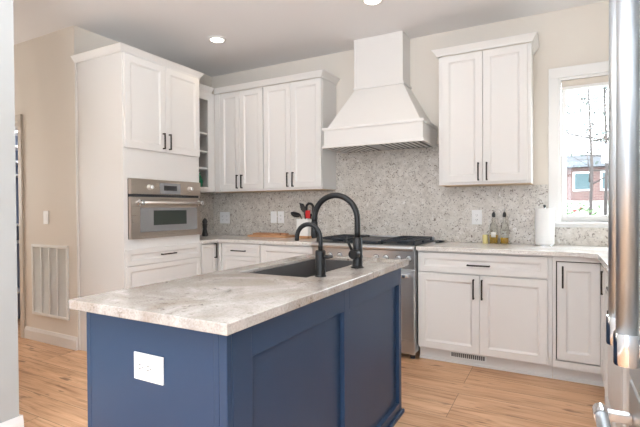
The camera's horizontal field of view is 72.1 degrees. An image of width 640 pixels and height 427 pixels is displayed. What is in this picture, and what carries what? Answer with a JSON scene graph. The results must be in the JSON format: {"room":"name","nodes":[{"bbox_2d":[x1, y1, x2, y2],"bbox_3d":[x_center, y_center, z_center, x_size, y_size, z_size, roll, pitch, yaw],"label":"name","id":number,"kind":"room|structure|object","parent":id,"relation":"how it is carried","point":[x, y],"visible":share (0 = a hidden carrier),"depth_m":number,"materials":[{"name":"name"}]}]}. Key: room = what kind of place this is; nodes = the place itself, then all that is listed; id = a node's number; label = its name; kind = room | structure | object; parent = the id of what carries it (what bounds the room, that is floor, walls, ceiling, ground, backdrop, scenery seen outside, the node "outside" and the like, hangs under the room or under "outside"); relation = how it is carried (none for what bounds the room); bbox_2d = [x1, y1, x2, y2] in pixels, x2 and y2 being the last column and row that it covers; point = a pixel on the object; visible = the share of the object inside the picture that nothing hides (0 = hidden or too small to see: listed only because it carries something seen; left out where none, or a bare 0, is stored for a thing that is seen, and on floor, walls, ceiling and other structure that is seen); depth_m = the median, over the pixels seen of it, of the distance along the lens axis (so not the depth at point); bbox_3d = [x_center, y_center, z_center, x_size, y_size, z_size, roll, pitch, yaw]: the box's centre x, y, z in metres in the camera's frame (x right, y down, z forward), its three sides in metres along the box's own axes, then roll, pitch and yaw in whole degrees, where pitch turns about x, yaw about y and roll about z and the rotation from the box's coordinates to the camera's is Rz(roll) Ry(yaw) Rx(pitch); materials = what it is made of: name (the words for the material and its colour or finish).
{"room":"kitchen","nodes":[
{"label":"kitchen","id":0,"kind":"room"},
{"bbox_2d":[0,0,18,422],"bbox_3d":[-3.025,-0.161,-0.208,0.120,2.811,5.785,0,1,28],"label":"wall","id":1,"kind":"structure","parent":0,"point":[9,366],"depth_m":2.28,"materials":[{"name":"grey paint"}]},
{"bbox_2d":[0,414,23,426],"bbox_3d":[-3.006,1.177,-0.188,0.135,0.135,5.800,0,1,28],"label":"baseboard","id":2,"kind":"structure","parent":1,"relation":"attached to","point":[18,421],"depth_m":2.29,"materials":[{"name":"white paint"}]},
{"bbox_2d":[15,136,19,318],"bbox_3d":[-2.945,0.031,4.797,1.100,2.300,0.700,0,1,28],"label":"door","id":3,"kind":"structure","parent":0,"point":[16,137],"depth_m":4.93,"materials":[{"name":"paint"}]},
{"bbox_2d":[14,25,86,336],"bbox_3d":[-3.177,-0.219,4.452,2.480,2.811,0.120,0,1,28],"label":"wall","id":4,"kind":"structure","parent":0,"point":[44,68],"depth_m":3.98,"materials":[{"name":"beige paint"}]},
{"bbox_2d":[15,114,25,337],"bbox_3d":[-3.158,0.122,4.434,0.820,2.130,0.142,0,1,28],"label":"door frame","id":5,"kind":"structure","parent":4,"relation":"in","point":[19,118],"depth_m":4.19,"materials":[{"name":"beige paint"}]},
{"bbox_2d":[43,211,48,223],"bbox_3d":[-2.505,0.036,4.019,0.078,0.120,0.008,0,1,28],"label":"light switch","id":6,"kind":"object","parent":4,"relation":"attached to","point":[45,213],"visible":1,"depth_m":4.01,"materials":[{"name":"white plastic"}]},
{"bbox_2d":[31,244,69,319],"bbox_3d":[-2.457,0.614,3.998,0.556,0.655,0.016,0,1,28],"label":"air vent","id":7,"kind":"object","parent":4,"relation":"in","point":[50,278],"visible":1,"depth_m":3.99,"materials":[{"name":"beige metal"}]},
{"bbox_2d":[24,326,77,349],"bbox_3d":[-2.464,1.132,4.011,0.805,0.112,0.015,0,1,28],"label":"baseboard","id":8,"kind":"structure","parent":4,"relation":"attached to","point":[49,337],"depth_m":3.99,"materials":[{"name":"white paint"}]},
{"bbox_2d":[87,30,212,193],"bbox_3d":[-1.730,-0.230,4.647,0.120,2.811,1.600,0,1,28],"label":"wall","id":9,"kind":"structure","parent":0,"point":[94,41],"depth_m":4.02,"materials":[{"name":"beige paint"}]},
{"bbox_2d":[199,193,212,234],"bbox_3d":[-1.490,0.011,4.944,0.020,0.490,0.856,0,1,28],"label":"backsplash","id":10,"kind":"structure","parent":9,"relation":"attached to","point":[206,210],"depth_m":5.21,"materials":[{"name":"stone"}]},
{"bbox_2d":[199,83,214,192],"bbox_3d":[-1.416,-0.798,4.703,0.374,1.131,0.524,0,1,28],"label":"upper cabinet","id":11,"kind":"object","parent":9,"relation":"attached to","point":[206,99],"visible":0.31,"depth_m":4.84,"materials":[{"name":"white paint"}]},
{"bbox_2d":[199,173,202,186],"bbox_3d":[-1.322,-0.348,4.781,0.100,0.192,0.100,0,1,28],"label":"vase","id":12,"kind":"object","parent":11,"relation":"in","point":[200,176],"visible":0.35,"depth_m":4.76,"materials":[{"name":"green glass"}]},
{"bbox_2d":[13,0,608,76],"bbox_3d":[-2.439,-1.616,1.041,7.260,0.060,8.820,0,1,28],"label":"ceiling","id":13,"kind":"structure","parent":0,"point":[258,33],"depth_m":3.74,"materials":[{"name":"white paint"}]},
{"bbox_2d":[207,35,226,42],"bbox_3d":[-0.964,-1.627,4.117,0.176,0.012,0.176,0,1,28],"label":"recessed light","id":14,"kind":"object","parent":13,"relation":"in","point":[214,38],"visible":1,"depth_m":4.10,"materials":[{"name":"white paint"}]},
{"bbox_2d":[361,0,383,5],"bbox_3d":[0.401,-1.626,3.354,0.176,0.012,0.176,0,1,28],"label":"recessed light","id":15,"kind":"object","parent":13,"relation":"in","point":[365,2],"visible":1,"depth_m":3.38,"materials":[{"name":"white paint"}]},
{"bbox_2d":[18,319,604,426],"bbox_3d":[-2.422,1.255,1.077,7.260,0.060,8.820,0,1,28],"label":"floor","id":16,"kind":"structure","parent":0,"point":[52,378],"depth_m":2.87,"materials":[{"name":"brown wood"}]},
{"bbox_2d":[70,42,203,350],"bbox_3d":[-1.619,-0.086,4.038,0.652,2.536,0.943,0,1,28],"label":"tall cabinet","id":17,"kind":"object","parent":16,"relation":"on","point":[137,110],"visible":0.74,"depth_m":3.72,"materials":[{"name":"white paint"}]},
{"bbox_2d":[127,178,203,239],"bbox_3d":[-1.568,-0.042,4.024,0.638,0.499,0.785,0,1,28],"label":"wall oven","id":18,"kind":"object","parent":17,"relation":"in","point":[156,208],"visible":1,"depth_m":3.84,"materials":[{"name":"grey metal"}]},
{"bbox_2d":[201,242,222,273],"bbox_3d":[-1.211,0.730,4.792,0.653,0.881,0.834,0,1,28],"label":"base cabinet","id":19,"kind":"object","parent":16,"relation":"on","point":[211,253],"visible":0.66,"depth_m":4.42,"materials":[{"name":"white paint"}]},
{"bbox_2d":[200,234,316,245],"bbox_3d":[-0.733,0.273,4.527,1.746,0.032,0.834,0,1,28],"label":"countertop","id":20,"kind":"structure","parent":19,"relation":"on","point":[212,238],"depth_m":4.36,"materials":[{"name":"stone"}]},
{"bbox_2d":[202,218,207,235],"bbox_3d":[-1.291,0.152,4.933,0.066,0.205,0.065,0,1,28],"label":"pepper mill","id":21,"kind":"object","parent":20,"relation":"on","point":[204,232],"visible":0.94,"depth_m":4.91,"materials":[{"name":"black wood"}]},
{"bbox_2d":[247,234,294,237],"bbox_3d":[-0.531,0.241,4.763,0.500,0.022,0.180,0,1,28],"label":"cutting board","id":22,"kind":"object","parent":20,"relation":"on","point":[250,235],"visible":0.86,"depth_m":4.66,"materials":[{"name":"brown wood"}]},
{"bbox_2d":[253,232,288,234],"bbox_3d":[-0.522,0.220,4.769,0.410,0.020,0.140,0,1,28],"label":"cutting board","id":23,"kind":"object","parent":22,"relation":"on","point":[257,233],"visible":0.97,"depth_m":4.71,"materials":[{"name":"brown wood"}]},
{"bbox_2d":[296,219,311,238],"bbox_3d":[-0.146,0.154,4.536,0.144,0.198,0.144,0,1,28],"label":"utensil crock","id":24,"kind":"object","parent":20,"relation":"on","point":[305,233],"visible":0.61,"depth_m":4.47,"materials":[{"name":"white ceramic"}]},
{"bbox_2d":[291,212,301,218],"bbox_3d":[-0.217,0.098,4.549,0.187,0.232,0.090,0,1,28],"label":"ladle","id":25,"kind":"object","parent":24,"relation":"in","point":[294,214],"visible":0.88,"depth_m":4.56,"materials":[{"name":"black plastic"}]},
{"bbox_2d":[299,203,305,218],"bbox_3d":[-0.174,0.051,4.575,0.089,0.322,0.017,0,1,21],"label":"spatula","id":26,"kind":"object","parent":24,"relation":"in","point":[303,208],"visible":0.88,"depth_m":4.57,"materials":[{"name":"black plastic"}]},
{"bbox_2d":[306,210,309,218],"bbox_3d":[-0.119,0.090,4.479,0.054,0.245,0.024,0,1,28],"label":"spatula","id":27,"kind":"object","parent":24,"relation":"in","point":[307,211],"visible":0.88,"depth_m":4.47,"materials":[{"name":"red plastic"}]},
{"bbox_2d":[305,202,313,218],"bbox_3d":[-0.106,0.048,4.564,0.109,0.326,0.026,0,1,28],"label":"serving spoon","id":28,"kind":"object","parent":24,"relation":"in","point":[309,203],"visible":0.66,"depth_m":4.55,"materials":[{"name":"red plastic"}]},
{"bbox_2d":[222,242,260,269],"bbox_3d":[-0.659,0.729,4.615,0.483,0.881,0.621,0,1,28],"label":"base cabinet","id":29,"kind":"object","parent":16,"relation":"on","point":[234,255],"visible":0.3,"depth_m":4.37,"materials":[{"name":"white paint"}]},
{"bbox_2d":[86,260,404,426],"bbox_3d":[-0.157,0.759,2.083,0.651,0.880,1.577,0,1,28],"label":"kitchen island","id":30,"kind":"object","parent":16,"relation":"on","point":[334,360],"visible":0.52,"depth_m":1.51,"materials":[{"name":"blue paint"}]},
{"bbox_2d":[134,351,163,384],"bbox_3d":[-0.543,0.489,1.391,0.132,0.087,0.008,0,1,28],"label":"island outlet","id":31,"kind":"object","parent":30,"relation":"attached to","point":[147,367],"visible":1,"depth_m":1.39,"materials":[{"name":"white plastic"}]},
{"bbox_2d":[137,361,142,371],"bbox_3d":[-0.575,0.489,1.406,0.029,0.033,0.002,0,1,28],"label":"receptacle","id":32,"kind":"object","parent":31,"relation":"attached to","point":[139,363],"depth_m":1.40,"materials":[{"name":"grey plastic"}]},
{"bbox_2d":[145,363,151,373],"bbox_3d":[-0.541,0.489,1.387,0.029,0.033,0.002,0,1,28],"label":"receptacle","id":33,"kind":"object","parent":31,"relation":"attached to","point":[148,366],"depth_m":1.39,"materials":[{"name":"grey plastic"}]},
{"bbox_2d":[69,254,408,335],"bbox_3d":[-0.169,0.301,2.064,0.701,0.033,1.634,0,1,28],"label":"island countertop","id":34,"kind":"structure","parent":30,"relation":"on","point":[227,302],"depth_m":1.56,"materials":[{"name":"stone"}]},
{"bbox_2d":[254,259,352,277],"bbox_3d":[-0.043,0.412,2.401,0.385,0.224,0.785,0,1,28],"label":"undermount sink","id":35,"kind":"object","parent":34,"relation":"in","point":[305,269],"visible":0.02,"depth_m":2.69,"materials":[{"name":"grey stone"}]},
{"bbox_2d":[295,222,332,276],"bbox_3d":[-0.031,0.162,2.009,0.196,0.245,0.054,0,1,28],"label":"water tap","id":36,"kind":"object","parent":34,"relation":"on","point":[320,254],"visible":1,"depth_m":1.98,"materials":[{"name":"black metal"}]},
{"bbox_2d":[311,192,363,267],"bbox_3d":[0.081,0.084,2.319,0.308,0.391,0.098,0,1,28],"label":"kitchen faucet","id":37,"kind":"object","parent":34,"relation":"on","point":[355,253],"visible":1,"depth_m":2.27,"materials":[{"name":"black metal"}]},
{"bbox_2d":[261,244,312,262],"bbox_3d":[-0.179,0.730,4.356,0.603,0.881,0.621,0,1,28],"label":"base cabinet","id":38,"kind":"object","parent":16,"relation":"on","point":[269,252],"visible":0.05,"depth_m":4.14,"materials":[{"name":"white paint"}]},
{"bbox_2d":[311,234,433,358],"bbox_3d":[0.478,0.692,3.950,0.924,0.958,0.708,0,1,28],"label":"range","id":39,"kind":"object","parent":16,"relation":"on","point":[373,246],"visible":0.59,"depth_m":3.55,"materials":[{"name":"silver metal"}]},
{"bbox_2d":[316,239,433,245],"bbox_3d":[0.499,0.252,3.989,0.916,0.006,0.604,0,1,28],"label":"cooktop","id":40,"kind":"object","parent":39,"relation":"in","point":[364,241],"depth_m":3.76,"materials":[{"name":"grey metal"}]},
{"bbox_2d":[418,251,552,378],"bbox_3d":[1.333,0.731,3.538,0.956,0.881,0.621,0,1,28],"label":"base cabinet","id":41,"kind":"object","parent":16,"relation":"on","point":[497,307],"visible":0.99,"depth_m":3.27,"materials":[{"name":"white paint"}]},
{"bbox_2d":[450,351,485,361],"bbox_3d":[1.145,1.106,3.408,0.270,0.044,0.011,0,1,28],"label":"vent","id":42,"kind":"object","parent":41,"relation":"attached to","point":[452,353],"visible":0.95,"depth_m":3.40,"materials":[{"name":"grey metal"}]},
{"bbox_2d":[553,256,605,388],"bbox_3d":[2.088,0.733,2.984,0.896,0.881,0.878,0,1,28],"label":"base cabinet","id":43,"kind":"object","parent":16,"relation":"on","point":[579,290],"visible":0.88,"depth_m":3.00,"materials":[{"name":"white paint"}]},
{"bbox_2d":[592,0,639,426],"bbox_3d":[0.900,0.320,0.665,0.780,1.780,1.000,0,1,28],"label":"refrigerator","id":44,"kind":"object","parent":16,"relation":"on","point":[623,316],"visible":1,"depth_m":0.76,"materials":[{"name":"silver metal"}]},
{"bbox_2d":[605,268,631,426],"bbox_3d":[1.603,0.751,1.825,0.646,0.881,1.618,0,1,28],"label":"base cabinet","id":45,"kind":"object","parent":16,"relation":"on","point":[617,378],"visible":0.15,"depth_m":2.30,"materials":[{"name":"white paint"}]},
{"bbox_2d":[416,241,607,269],"bbox_3d":[1.278,0.287,2.494,1.856,0.032,2.498,0,1,28],"label":"countertop","id":46,"kind":"structure","parent":45,"relation":"on","point":[600,253],"depth_m":3.27,"materials":[{"name":"stone"}]},
{"bbox_2d":[482,235,487,242],"bbox_3d":[1.410,0.217,3.753,0.046,0.073,0.046,0,1,28],"label":"jar","id":47,"kind":"object","parent":46,"relation":"on","point":[484,237],"visible":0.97,"depth_m":3.73,"materials":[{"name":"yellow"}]},
{"bbox_2d":[490,208,497,243],"bbox_3d":[1.467,0.102,3.714,0.066,0.303,0.067,0,1,28],"label":"oil bottle","id":48,"kind":"object","parent":46,"relation":"on","point":[493,226],"visible":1,"depth_m":3.69,"materials":[{"name":"clear glass"}]},
{"bbox_2d":[500,208,508,243],"bbox_3d":[1.549,0.102,3.693,0.066,0.303,0.066,0,1,28],"label":"oil bottle","id":49,"kind":"object","parent":46,"relation":"on","point":[504,229],"visible":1,"depth_m":3.67,"materials":[{"name":"clear glass"}]},
{"bbox_2d":[533,205,555,245],"bbox_3d":[1.783,0.092,3.492,0.164,0.326,0.164,0,1,28],"label":"paper towel holder","id":50,"kind":"object","parent":46,"relation":"on","point":[544,206],"visible":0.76,"depth_m":3.44,"materials":[{"name":"silver metal"}]},
{"bbox_2d":[535,208,554,244],"bbox_3d":[1.783,0.100,3.492,0.139,0.282,0.139,0,1,28],"label":"paper towel roll","id":51,"kind":"object","parent":50,"relation":"on","point":[544,217],"visible":1,"depth_m":3.43,"materials":[{"name":"white paper"}]},
{"bbox_2d":[212,1,608,245],"bbox_3d":[0.729,-0.240,4.296,4.780,2.811,0.120,0,1,28],"label":"wall","id":52,"kind":"structure","parent":0,"point":[579,35],"depth_m":3.70,"materials":[{"name":"beige paint"}]},
{"bbox_2d":[214,80,275,192],"bbox_3d":[-0.813,-0.803,4.836,0.653,1.131,0.377,0,1,28],"label":"upper cabinet","id":53,"kind":"object","parent":52,"relation":"attached to","point":[239,128],"visible":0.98,"depth_m":4.70,"materials":[{"name":"white paint"}]},
{"bbox_2d":[260,69,339,191],"bbox_3d":[-0.202,-0.802,4.506,0.732,1.131,0.377,0,1,28],"label":"upper cabinet","id":54,"kind":"object","parent":52,"relation":"attached to","point":[295,114],"visible":0.99,"depth_m":4.38,"materials":[{"name":"white paint"}]},
{"bbox_2d":[322,30,437,153],"bbox_3d":[0.547,-1.120,4.031,0.945,1.040,0.492,0,1,28],"label":"range hood","id":55,"kind":"object","parent":52,"relation":"attached to","point":[382,112],"visible":1,"depth_m":3.97,"materials":[{"name":"white paint"}]},
{"bbox_2d":[213,144,607,245],"bbox_3d":[0.704,-0.191,4.230,4.516,0.886,0.020,0,1,28],"label":"backsplash","id":56,"kind":"structure","parent":52,"relation":"attached to","point":[397,192],"depth_m":4.18,"materials":[{"name":"stone"}]},
{"bbox_2d":[220,212,229,223],"bbox_3d":[-1.127,0.050,5.207,0.148,0.136,0.008,0,1,28],"label":"wall outlet","id":57,"kind":"object","parent":56,"relation":"attached to","point":[224,216],"visible":1,"depth_m":5.20,"materials":[{"name":"white plastic"}]},
{"bbox_2d":[271,211,276,222],"bbox_3d":[-0.514,0.040,4.876,0.078,0.130,0.008,0,1,28],"label":"light switch","id":58,"kind":"object","parent":56,"relation":"attached to","point":[273,213],"visible":1,"depth_m":4.87,"materials":[{"name":"white plastic"}]},
{"bbox_2d":[278,211,283,222],"bbox_3d":[-0.430,0.040,4.830,0.079,0.130,0.008,0,1,28],"label":"wall outlet","id":59,"kind":"object","parent":56,"relation":"attached to","point":[280,213],"visible":1,"depth_m":4.83,"materials":[{"name":"white plastic"}]},
{"bbox_2d":[472,210,481,224],"bbox_3d":[1.375,0.033,3.855,0.084,0.127,0.008,0,1,28],"label":"wall outlet","id":60,"kind":"object","parent":56,"relation":"attached to","point":[476,214],"visible":1,"depth_m":3.85,"materials":[{"name":"white plastic"}]},
{"bbox_2d":[431,31,538,186],"bbox_3d":[1.372,-0.801,3.655,0.797,1.131,0.377,0,1,28],"label":"upper cabinet","id":61,"kind":"object","parent":52,"relation":"attached to","point":[486,96],"visible":1,"depth_m":3.52,"materials":[{"name":"white paint"}]},
{"bbox_2d":[548,61,608,227],"bbox_3d":[2.284,-0.532,3.424,0.925,1.287,0.165,0,1,28],"label":"window","id":62,"kind":"structure","parent":52,"relation":"in","point":[557,128],"depth_m":3.56,"materials":[{"name":"white paint"}]},
{"bbox_2d":[562,75,608,90],"bbox_3d":[2.278,-1.035,3.410,0.708,0.075,0.048,0,1,28],"label":"roller shade","id":63,"kind":"object","parent":62,"relation":"attached to","point":[600,81],"visible":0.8,"depth_m":3.48,"materials":[{"name":"beige fabric"}]},
{"label":"outside","id":64,"kind":"structure","parent":0,"visible":0},
{"bbox_2d":[567,200,607,221],"bbox_3d":[17.465,-0.103,29.516,70.000,2.700,59.600,0,1,28],"label":"ground","id":65,"kind":"structure","parent":64,"point":[595,203],"depth_m":18.29,"materials":[{"name":"white snow"}]},
{"bbox_2d":[567,202,585,221],"bbox_3d":[6.521,0.218,11.591,1.818,1.081,1.752,0,1,28],"label":"shrub","id":66,"kind":"object","parent":65,"relation":"on","point":[568,208],"visible":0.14,"depth_m":11.50,"materials":[{"name":"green plant"}]},
{"bbox_2d":[568,202,601,221],"bbox_3d":[4.837,0.507,8.212,2.621,1.429,2.247,0,1,28],"label":"shrub","id":67,"kind":"object","parent":65,"relation":"on","point":[583,205],"visible":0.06,"depth_m":8.05,"materials":[{"name":"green plant"}]},
{"bbox_2d":[567,154,604,200],"bbox_3d":[13.917,-1.760,23.790,7.600,2.800,7.800,0,1,28],"label":"brick house","id":68,"kind":"structure","parent":65,"relation":"on","point":[578,188],"depth_m":20.68,"materials":[{"name":"red"}]},
{"bbox_2d":[567,86,608,214],"bbox_3d":[6.043,-2.457,10.007,4.422,6.739,3.934,0,1,28],"label":"bare tree","id":69,"kind":"object","parent":65,"relation":"on","point":[590,130],"visible":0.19,"depth_m":9.92,"materials":[{"name":"grey plant"}]},
{"bbox_2d":[567,86,608,214],"bbox_3d":[8.773,-3.301,13.454,5.118,7.408,4.378,0,1,28],"label":"bare tree","id":70,"kind":"object","parent":65,"relation":"on","point":[604,113],"visible":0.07,"depth_m":13.46,"materials":[{"name":"grey plant"}]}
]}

